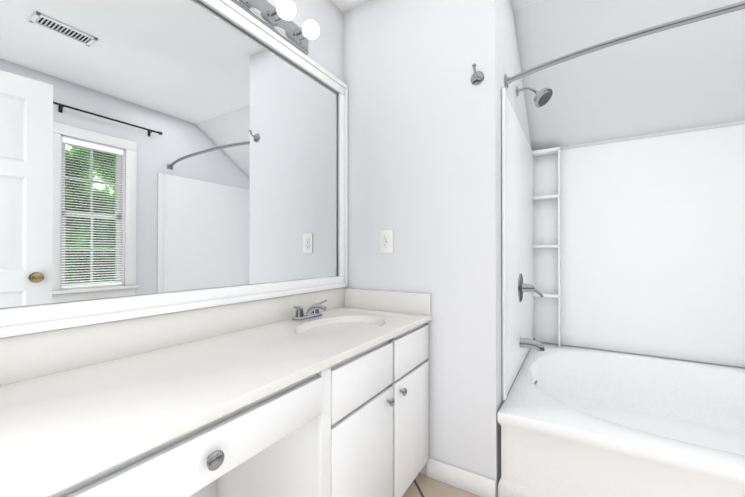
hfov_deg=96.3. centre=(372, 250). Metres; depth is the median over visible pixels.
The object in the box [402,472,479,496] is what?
floor
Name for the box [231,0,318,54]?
sconce
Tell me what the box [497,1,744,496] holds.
bathtub
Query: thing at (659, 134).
trim
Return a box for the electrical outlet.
[380,230,392,252]
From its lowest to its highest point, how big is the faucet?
0.078 m
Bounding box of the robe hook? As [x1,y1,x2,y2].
[471,63,483,84]
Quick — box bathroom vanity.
[0,287,431,496]
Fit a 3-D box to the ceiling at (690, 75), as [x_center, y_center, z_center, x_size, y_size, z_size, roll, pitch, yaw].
[1.745,-1.090,1.871,1.638,0.696,1.097,0,0,32]
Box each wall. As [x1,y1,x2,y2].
[0,0,347,496]
[343,0,531,496]
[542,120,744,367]
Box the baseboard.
[427,458,495,496]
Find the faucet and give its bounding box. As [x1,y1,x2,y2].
[292,299,326,321]
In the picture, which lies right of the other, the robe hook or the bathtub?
the bathtub
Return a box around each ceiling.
[331,0,542,12]
[513,0,744,150]
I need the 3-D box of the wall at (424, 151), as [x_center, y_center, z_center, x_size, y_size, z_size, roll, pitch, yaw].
[0.541,-0.130,2.371,0.942,2.490,1.500,0,0,32]
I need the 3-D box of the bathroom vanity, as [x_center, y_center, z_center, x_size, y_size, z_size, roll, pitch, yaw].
[-0.365,0.655,1.069,0.558,0.904,1.656,0,0,32]
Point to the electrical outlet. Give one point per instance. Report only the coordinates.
(386, 241)
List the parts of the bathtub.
shower rod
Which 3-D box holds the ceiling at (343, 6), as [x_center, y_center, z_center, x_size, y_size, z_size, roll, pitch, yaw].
[0.434,-1.416,0.647,2.580,0.060,4.560,0,0,32]

